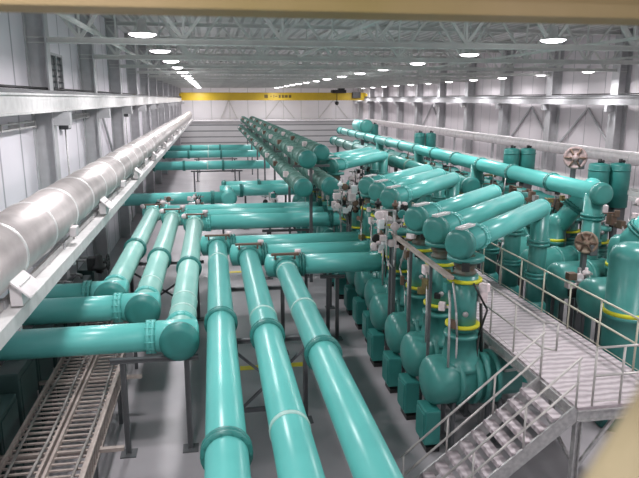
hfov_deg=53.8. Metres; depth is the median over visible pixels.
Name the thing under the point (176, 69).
roof truss
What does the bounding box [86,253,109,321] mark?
operator
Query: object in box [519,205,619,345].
tank
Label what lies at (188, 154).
gas pipe
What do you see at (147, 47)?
roof truss
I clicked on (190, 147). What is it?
gas pipe
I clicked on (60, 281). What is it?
cabinet
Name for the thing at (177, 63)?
lamp
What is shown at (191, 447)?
trestle
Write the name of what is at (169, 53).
lamp
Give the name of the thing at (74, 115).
wall bracket
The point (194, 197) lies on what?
rack
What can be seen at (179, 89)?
wall column
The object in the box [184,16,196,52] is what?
brace
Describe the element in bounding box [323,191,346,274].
tank
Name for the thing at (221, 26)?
roof truss
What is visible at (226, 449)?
gas pipe
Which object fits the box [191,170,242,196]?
trestle
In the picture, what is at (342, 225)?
tank
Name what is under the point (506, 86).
wall column
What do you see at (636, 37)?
tie
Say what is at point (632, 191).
cable tray
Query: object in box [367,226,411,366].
tank
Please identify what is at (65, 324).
cabinet
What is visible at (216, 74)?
roof truss
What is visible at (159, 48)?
lamp
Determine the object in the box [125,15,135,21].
brace
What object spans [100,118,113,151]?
brace
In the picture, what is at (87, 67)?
wall column
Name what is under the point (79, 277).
cabinet
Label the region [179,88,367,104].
crane
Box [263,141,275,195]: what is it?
rack
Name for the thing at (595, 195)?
pipe
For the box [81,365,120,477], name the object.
rail
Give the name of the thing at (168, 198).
rack
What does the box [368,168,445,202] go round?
pipe
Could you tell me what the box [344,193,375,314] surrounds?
tank
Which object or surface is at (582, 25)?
roof purlin
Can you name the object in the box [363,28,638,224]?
wall
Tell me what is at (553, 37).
lamp
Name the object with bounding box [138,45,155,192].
wall column
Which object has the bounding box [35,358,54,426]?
cabinet
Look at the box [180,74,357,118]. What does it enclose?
wall
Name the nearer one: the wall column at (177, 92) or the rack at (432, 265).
the rack at (432, 265)
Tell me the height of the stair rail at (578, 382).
3.285 m
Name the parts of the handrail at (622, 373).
post, rail, rail, post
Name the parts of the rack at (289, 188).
post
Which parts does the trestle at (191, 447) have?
leg, plate, leg, plate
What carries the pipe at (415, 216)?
on the floor
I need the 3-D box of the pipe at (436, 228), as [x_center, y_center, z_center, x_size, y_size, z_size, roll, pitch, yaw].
[4.176,1.477,16.744,0.656,5.052,5.006,10,16,38]
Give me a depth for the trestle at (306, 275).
23.26 m
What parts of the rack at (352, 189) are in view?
rack frame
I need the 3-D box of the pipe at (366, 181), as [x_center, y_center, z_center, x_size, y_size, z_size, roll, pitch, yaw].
[3.023,-0.164,24.126,0.656,5.052,4.836,9,16,36]
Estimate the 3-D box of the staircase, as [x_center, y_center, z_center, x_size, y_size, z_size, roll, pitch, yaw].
[2.973,4.009,11.510,3.002,2.463,1.260,-2,13,-9]
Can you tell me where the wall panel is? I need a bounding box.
[181,121,360,146]
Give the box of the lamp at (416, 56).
[410,23,424,64]
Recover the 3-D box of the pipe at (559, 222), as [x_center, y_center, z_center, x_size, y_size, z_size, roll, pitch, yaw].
[7.888,0.656,19.948,1.573,5.225,0.710,2,13,7]
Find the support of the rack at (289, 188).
on the floor
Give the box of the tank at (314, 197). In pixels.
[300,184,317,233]
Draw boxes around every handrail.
[412,202,638,370]
[454,267,559,371]
[591,344,638,405]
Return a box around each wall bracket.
[0,120,35,132]
[72,113,89,118]
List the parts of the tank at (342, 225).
linkage rod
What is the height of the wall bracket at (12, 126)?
0.200 m
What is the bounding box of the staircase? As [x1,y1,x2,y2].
[414,376,577,477]
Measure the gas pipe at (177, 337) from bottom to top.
1.002 m
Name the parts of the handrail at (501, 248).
post, post, post, rail, post, rail, post, post, post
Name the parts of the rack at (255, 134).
post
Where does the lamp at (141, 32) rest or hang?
hanging from the ceiling
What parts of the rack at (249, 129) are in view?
post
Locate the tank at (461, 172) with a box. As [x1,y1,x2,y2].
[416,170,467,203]
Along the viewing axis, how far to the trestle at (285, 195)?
37.67 m
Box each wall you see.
[0,12,154,365]
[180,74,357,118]
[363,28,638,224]
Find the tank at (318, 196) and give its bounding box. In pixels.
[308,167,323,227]
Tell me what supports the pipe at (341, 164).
on the floor
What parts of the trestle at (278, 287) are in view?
leg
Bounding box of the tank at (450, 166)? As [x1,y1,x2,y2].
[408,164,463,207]
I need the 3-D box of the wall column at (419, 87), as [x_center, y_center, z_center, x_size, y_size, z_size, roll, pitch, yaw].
[11.710,-15.073,75.952,1.225,11.675,0.750,-2,13,-9]
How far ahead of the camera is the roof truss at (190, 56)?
27.76 m
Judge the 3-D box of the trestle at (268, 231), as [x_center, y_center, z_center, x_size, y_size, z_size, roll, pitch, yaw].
[-1.353,0.624,27.225,2.201,2.170,0.340,-2,13,-9]
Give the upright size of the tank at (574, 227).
4.506 m
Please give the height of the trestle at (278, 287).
2.170 m
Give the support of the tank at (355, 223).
on the floor
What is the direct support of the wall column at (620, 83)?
on the floor
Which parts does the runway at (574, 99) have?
crane rail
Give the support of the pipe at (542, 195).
on the floor
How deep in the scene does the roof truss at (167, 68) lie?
79.57 m
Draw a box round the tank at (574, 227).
[498,195,581,325]
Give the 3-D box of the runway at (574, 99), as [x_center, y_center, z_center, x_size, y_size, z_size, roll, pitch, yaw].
[15.476,-11.529,51.938,0.505,0.695,115.800,-2,13,-9]
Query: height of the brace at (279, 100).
3.087 m
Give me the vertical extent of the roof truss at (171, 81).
2.340 m
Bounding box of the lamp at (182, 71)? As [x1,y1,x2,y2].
[177,49,187,73]
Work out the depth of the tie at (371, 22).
19.22 m
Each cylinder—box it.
[370,123,377,145]
[414,131,424,145]
[425,131,435,160]
[502,145,519,185]
[518,145,535,188]
[587,159,610,224]
[607,159,630,236]
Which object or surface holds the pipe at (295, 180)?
on the rack at (320, 165)
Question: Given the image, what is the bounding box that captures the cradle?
[0,141,166,309]
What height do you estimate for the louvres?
1.320 m
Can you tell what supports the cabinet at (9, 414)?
on the floor
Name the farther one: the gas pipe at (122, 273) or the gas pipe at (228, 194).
the gas pipe at (228, 194)
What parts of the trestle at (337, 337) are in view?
leg, leg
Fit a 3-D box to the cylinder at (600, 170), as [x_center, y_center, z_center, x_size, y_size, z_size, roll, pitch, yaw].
[9.194,0.115,21.242,0.685,5.600,0.690,-2,13,-9]
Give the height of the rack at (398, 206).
4.766 m
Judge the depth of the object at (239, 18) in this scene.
38.16 m
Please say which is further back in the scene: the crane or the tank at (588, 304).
the crane
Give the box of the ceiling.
[100,14,638,71]
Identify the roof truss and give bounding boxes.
[26,14,638,50]
[79,14,638,64]
[106,21,631,71]
[128,36,562,75]
[139,45,510,78]
[148,53,475,81]
[156,60,445,83]
[162,62,416,84]
[167,68,403,85]
[173,69,382,86]
[178,74,369,87]
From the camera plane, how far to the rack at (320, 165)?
26.02 m
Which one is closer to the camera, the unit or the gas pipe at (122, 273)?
the unit
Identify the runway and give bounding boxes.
[0,84,183,116]
[353,93,638,105]
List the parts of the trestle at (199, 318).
leg, leg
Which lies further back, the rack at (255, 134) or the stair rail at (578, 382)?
the rack at (255, 134)
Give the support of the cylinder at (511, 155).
on the floor
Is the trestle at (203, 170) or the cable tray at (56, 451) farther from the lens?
the trestle at (203, 170)
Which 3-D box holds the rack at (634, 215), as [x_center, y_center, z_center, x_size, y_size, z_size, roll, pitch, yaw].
[9.667,1.090,19.140,0.781,4.769,0.320,-2,13,-9]
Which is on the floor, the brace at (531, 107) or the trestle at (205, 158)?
the trestle at (205, 158)
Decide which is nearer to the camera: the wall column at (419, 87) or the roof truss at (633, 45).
the roof truss at (633, 45)
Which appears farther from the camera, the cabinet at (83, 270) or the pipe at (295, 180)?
the pipe at (295, 180)
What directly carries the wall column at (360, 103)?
on the floor
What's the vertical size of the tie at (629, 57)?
0.100 m
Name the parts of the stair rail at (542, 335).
post, post, post, post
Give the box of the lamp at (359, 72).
[355,70,364,74]
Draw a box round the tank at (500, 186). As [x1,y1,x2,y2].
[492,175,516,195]
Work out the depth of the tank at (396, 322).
16.29 m
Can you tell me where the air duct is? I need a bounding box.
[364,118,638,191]
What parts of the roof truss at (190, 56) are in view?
web post, web post, web post, web post, web post, web post, web post, web post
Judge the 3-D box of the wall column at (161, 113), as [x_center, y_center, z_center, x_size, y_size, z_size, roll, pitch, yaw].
[-15.755,-12.377,63.822,1.075,11.675,0.420,-2,13,-9]
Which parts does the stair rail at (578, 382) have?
post, rail, post, post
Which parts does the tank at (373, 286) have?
cabinet door, linkage rod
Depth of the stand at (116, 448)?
11.72 m
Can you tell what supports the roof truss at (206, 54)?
attached to the wall column at (152, 82)
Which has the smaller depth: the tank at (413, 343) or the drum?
the tank at (413, 343)
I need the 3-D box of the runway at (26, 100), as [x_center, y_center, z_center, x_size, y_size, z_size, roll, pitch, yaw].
[-12.812,-10.497,47.295,0.505,0.695,115.800,-2,13,-9]
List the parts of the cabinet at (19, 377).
cabinet door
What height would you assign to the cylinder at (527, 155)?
5.600 m
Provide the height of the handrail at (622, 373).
1.092 m
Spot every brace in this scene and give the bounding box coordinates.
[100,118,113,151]
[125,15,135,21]
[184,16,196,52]
[266,100,293,118]
[422,104,436,124]
[511,106,543,136]
[559,107,605,142]
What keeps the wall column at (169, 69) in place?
on the floor
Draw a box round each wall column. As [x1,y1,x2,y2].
[21,13,72,283]
[74,14,110,274]
[104,18,132,237]
[124,33,146,213]
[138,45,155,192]
[148,51,162,183]
[156,60,168,173]
[162,61,172,161]
[167,68,176,159]
[172,68,179,144]
[175,74,181,144]
[178,74,183,114]
[355,75,362,118]
[366,81,374,143]
[379,70,388,148]
[394,70,404,152]
[412,64,423,155]
[433,63,447,163]
[460,56,476,171]
[495,50,514,180]
[539,41,564,194]
[604,29,632,163]
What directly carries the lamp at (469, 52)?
hanging from the ceiling
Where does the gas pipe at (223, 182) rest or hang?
on the trestle at (285, 195)
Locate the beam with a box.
[0,119,192,349]
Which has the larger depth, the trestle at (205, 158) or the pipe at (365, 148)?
the trestle at (205, 158)
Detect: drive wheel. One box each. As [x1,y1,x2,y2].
[558,146,587,323]
[574,231,598,334]
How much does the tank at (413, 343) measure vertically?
4.492 m
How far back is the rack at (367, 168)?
33.77 m
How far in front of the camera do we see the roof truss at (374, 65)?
72.61 m
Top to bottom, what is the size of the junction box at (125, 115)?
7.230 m
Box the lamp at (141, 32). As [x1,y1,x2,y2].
[128,15,156,37]
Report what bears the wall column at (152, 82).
on the floor
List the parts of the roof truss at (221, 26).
web post, web post, web post, web post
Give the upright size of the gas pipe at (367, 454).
0.911 m
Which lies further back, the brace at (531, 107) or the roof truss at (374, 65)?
the roof truss at (374, 65)
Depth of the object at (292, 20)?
33.41 m
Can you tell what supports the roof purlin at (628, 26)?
attached to the ceiling
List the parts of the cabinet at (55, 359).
cabinet door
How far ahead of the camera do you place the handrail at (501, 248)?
14.50 m
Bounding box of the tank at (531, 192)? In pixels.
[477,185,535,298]
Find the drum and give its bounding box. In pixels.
[352,120,372,165]
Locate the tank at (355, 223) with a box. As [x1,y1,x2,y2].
[334,194,364,298]
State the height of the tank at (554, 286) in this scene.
4.416 m
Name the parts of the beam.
cross arm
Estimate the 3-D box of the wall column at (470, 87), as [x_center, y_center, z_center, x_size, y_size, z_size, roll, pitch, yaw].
[14.263,-11.778,61.127,1.225,11.675,0.750,-2,13,-9]
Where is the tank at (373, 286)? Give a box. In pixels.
[362,206,404,345]
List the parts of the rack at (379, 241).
rack frame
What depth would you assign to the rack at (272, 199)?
30.11 m
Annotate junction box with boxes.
[59,111,77,269]
[124,114,132,221]
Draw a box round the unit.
[416,252,522,452]
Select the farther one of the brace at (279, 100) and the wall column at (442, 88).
the brace at (279, 100)
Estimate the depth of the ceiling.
38.63 m
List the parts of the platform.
leg, leg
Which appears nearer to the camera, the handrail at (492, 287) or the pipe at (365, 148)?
the handrail at (492, 287)
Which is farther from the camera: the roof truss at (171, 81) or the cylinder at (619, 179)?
the roof truss at (171, 81)
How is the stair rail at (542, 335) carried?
attached to the staircase
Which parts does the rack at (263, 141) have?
post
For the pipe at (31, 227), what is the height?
1.088 m
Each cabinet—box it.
[0,359,41,459]
[0,393,23,477]
[32,324,67,397]
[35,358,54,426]
[57,280,86,325]
[63,323,78,374]
[70,273,95,324]
[76,259,98,322]
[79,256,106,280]
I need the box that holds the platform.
[475,269,638,477]
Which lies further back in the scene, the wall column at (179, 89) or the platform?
the wall column at (179, 89)
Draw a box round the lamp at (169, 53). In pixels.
[163,16,178,62]
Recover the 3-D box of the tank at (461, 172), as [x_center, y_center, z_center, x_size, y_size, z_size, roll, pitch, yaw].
[6.008,-1.119,29.041,3.230,4.786,1.134,-2,13,-9]
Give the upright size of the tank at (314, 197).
4.114 m
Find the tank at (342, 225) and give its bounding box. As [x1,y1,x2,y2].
[326,191,345,286]
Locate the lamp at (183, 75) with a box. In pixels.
[181,60,190,76]
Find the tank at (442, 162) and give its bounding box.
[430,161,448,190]
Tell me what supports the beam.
attached to the wall at (18, 171)
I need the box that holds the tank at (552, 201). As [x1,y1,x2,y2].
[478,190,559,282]
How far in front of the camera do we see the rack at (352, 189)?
22.96 m
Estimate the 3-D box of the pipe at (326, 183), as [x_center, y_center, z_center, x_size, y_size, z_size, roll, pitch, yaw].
[-3.925,-7.623,49.517,0.795,0.726,52.468,-2,13,-9]
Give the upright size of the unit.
4.362 m
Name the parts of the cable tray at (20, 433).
rail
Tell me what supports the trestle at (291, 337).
on the floor
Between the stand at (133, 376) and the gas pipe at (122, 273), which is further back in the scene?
the gas pipe at (122, 273)
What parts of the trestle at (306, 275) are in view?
leg, leg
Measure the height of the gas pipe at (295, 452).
0.911 m
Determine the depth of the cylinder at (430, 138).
38.94 m
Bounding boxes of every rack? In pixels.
[155,196,173,204]
[187,193,203,255]
[249,129,258,179]
[255,134,265,197]
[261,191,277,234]
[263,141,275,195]
[275,150,290,233]
[293,164,329,281]
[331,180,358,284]
[333,181,364,284]
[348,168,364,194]
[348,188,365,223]
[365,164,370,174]
[370,210,406,349]
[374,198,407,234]
[387,231,453,399]
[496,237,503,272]
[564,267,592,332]
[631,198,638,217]
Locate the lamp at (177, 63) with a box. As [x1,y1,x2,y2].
[172,21,182,68]
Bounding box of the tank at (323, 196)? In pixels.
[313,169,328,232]
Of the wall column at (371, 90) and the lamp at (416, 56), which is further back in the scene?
the wall column at (371, 90)
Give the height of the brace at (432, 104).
2.895 m
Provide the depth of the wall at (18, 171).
18.98 m
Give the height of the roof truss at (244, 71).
2.340 m
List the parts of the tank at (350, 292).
cabinet door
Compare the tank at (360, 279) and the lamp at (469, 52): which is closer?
the tank at (360, 279)
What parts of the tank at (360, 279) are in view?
cabinet door, linkage rod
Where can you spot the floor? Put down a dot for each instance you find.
(156, 400)
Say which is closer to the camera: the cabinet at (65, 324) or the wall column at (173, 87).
the cabinet at (65, 324)
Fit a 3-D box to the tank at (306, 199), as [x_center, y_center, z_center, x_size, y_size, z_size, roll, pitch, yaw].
[-0.302,-2.313,35.791,2.105,4.188,1.090,-2,13,-9]
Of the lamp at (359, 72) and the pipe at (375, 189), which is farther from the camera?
the lamp at (359, 72)
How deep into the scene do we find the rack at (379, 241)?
16.88 m
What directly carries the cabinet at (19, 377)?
on the floor
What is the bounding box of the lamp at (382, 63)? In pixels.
[379,48,386,70]
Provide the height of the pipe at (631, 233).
5.225 m
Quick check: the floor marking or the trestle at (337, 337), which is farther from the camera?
the trestle at (337, 337)
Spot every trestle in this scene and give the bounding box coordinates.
[110,354,198,458]
[130,260,203,320]
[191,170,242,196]
[194,158,236,181]
[231,285,288,354]
[236,335,313,423]
[243,195,288,229]
[262,228,309,279]
[304,273,334,308]
[320,274,344,340]
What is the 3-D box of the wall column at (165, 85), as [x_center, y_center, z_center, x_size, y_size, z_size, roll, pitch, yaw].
[-17.032,-14.024,71.235,1.075,11.675,0.420,-2,13,-9]
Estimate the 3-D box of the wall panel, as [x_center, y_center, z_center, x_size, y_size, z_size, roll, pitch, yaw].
[-7.612,-17.341,103.387,30.250,4.200,6.900,-2,13,-9]
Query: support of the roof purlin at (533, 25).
attached to the ceiling
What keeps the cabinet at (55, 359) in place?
on the floor
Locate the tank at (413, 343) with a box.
[397,239,479,419]
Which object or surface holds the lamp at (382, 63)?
hanging from the ceiling
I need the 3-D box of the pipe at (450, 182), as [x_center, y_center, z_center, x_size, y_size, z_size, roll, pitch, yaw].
[3.504,0.457,21.334,0.656,5.052,4.836,9,16,36]
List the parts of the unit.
cabinet door, linkage rod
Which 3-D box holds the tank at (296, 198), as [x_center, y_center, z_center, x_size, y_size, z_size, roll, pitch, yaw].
[-0.634,-2.612,37.746,2.105,3.923,1.146,-2,13,-9]
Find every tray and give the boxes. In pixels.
[0,321,110,477]
[41,321,127,477]
[356,130,638,196]
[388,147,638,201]
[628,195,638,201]
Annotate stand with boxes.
[0,445,124,477]
[39,374,141,429]
[81,352,137,370]
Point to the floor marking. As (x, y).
(296, 364)
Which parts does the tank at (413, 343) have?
cabinet door, linkage rod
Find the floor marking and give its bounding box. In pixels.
[240,362,302,370]
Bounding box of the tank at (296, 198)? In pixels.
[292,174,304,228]
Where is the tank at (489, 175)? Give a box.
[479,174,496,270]
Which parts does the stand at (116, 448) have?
leg, cross arm, leg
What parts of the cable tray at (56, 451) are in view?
rail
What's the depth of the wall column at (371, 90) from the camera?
97.92 m
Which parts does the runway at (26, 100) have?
crane rail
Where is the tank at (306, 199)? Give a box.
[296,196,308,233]
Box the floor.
[19,147,625,477]
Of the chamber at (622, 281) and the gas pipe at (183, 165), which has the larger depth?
the gas pipe at (183, 165)
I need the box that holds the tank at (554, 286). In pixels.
[545,219,629,336]
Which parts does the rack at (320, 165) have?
post, cross arm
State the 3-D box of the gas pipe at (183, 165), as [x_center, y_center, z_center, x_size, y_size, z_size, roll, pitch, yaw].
[-8.405,-5.762,49.210,9.034,0.844,0.844,-2,13,-9]
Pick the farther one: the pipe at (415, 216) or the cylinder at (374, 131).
the cylinder at (374, 131)
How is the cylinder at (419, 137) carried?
on the floor
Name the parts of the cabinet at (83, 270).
cabinet door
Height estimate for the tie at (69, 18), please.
0.100 m
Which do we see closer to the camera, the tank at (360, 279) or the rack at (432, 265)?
the rack at (432, 265)
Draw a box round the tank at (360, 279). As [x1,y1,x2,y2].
[352,199,381,329]
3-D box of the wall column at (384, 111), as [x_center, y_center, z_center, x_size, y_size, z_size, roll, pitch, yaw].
[9.157,-18.367,90.777,1.225,11.675,0.750,-2,13,-9]
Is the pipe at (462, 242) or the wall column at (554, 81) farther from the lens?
the wall column at (554, 81)
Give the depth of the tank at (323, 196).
30.07 m
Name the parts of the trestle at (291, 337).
leg, plate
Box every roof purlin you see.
[366,24,546,63]
[375,24,592,66]
[395,25,637,66]
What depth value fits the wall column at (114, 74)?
33.87 m
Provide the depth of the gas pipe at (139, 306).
15.40 m
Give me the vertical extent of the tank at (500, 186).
4.667 m
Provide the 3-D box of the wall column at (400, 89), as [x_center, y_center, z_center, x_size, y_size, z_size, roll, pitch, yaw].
[10.433,-16.720,83.364,1.225,11.675,0.750,-2,13,-9]
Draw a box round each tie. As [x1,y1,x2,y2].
[55,13,179,80]
[252,20,381,78]
[371,36,638,75]
[383,56,638,81]
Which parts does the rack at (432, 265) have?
post, post, post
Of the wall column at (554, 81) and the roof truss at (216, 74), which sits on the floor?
the wall column at (554, 81)
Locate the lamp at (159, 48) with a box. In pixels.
[150,16,170,52]
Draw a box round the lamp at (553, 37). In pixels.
[540,26,565,42]
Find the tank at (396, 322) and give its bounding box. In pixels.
[382,227,431,392]
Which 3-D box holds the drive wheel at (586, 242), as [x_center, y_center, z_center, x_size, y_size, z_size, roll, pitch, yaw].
[7.134,1.819,17.261,0.600,4.160,0.359,3,13,11]
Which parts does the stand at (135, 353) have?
leg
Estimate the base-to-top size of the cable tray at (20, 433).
0.130 m
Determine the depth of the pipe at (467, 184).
31.81 m
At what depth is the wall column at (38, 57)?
18.96 m
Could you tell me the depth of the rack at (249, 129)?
56.70 m
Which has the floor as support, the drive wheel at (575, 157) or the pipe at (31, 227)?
the drive wheel at (575, 157)
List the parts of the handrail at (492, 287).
post, rail, rail, post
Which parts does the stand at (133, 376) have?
leg, cross arm, leg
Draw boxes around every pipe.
[0,111,191,305]
[0,210,339,360]
[8,200,328,297]
[22,205,331,325]
[122,184,296,205]
[152,160,269,171]
[162,150,259,158]
[168,144,255,150]
[200,230,362,477]
[221,179,286,184]
[229,239,372,477]
[238,125,312,197]
[240,116,316,168]
[248,127,338,195]
[249,116,329,160]
[264,249,402,477]
[316,147,371,174]
[320,149,379,176]
[325,151,388,174]
[329,136,480,193]
[336,127,612,341]
[353,140,606,224]
[358,164,432,206]
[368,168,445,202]
[380,172,459,208]
[404,184,501,282]
[422,191,523,354]
[445,199,550,382]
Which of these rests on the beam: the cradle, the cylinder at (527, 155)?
the cradle
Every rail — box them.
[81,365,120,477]
[400,331,545,477]
[441,357,582,477]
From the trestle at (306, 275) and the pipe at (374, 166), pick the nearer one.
the trestle at (306, 275)
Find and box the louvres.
[50,52,64,90]
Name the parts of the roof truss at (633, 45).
web post, web post, web post, web post, web post, web post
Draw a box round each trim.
[192,119,363,121]
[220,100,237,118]
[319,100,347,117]
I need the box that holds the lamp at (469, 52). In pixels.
[460,22,478,56]
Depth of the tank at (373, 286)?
19.58 m
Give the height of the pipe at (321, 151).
0.726 m
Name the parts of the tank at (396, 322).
cabinet door, linkage rod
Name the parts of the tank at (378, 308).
cabinet door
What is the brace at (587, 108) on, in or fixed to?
attached to the wall column at (620, 83)
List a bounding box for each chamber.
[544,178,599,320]
[595,241,638,430]
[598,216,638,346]
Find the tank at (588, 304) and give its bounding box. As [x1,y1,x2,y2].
[576,277,606,318]

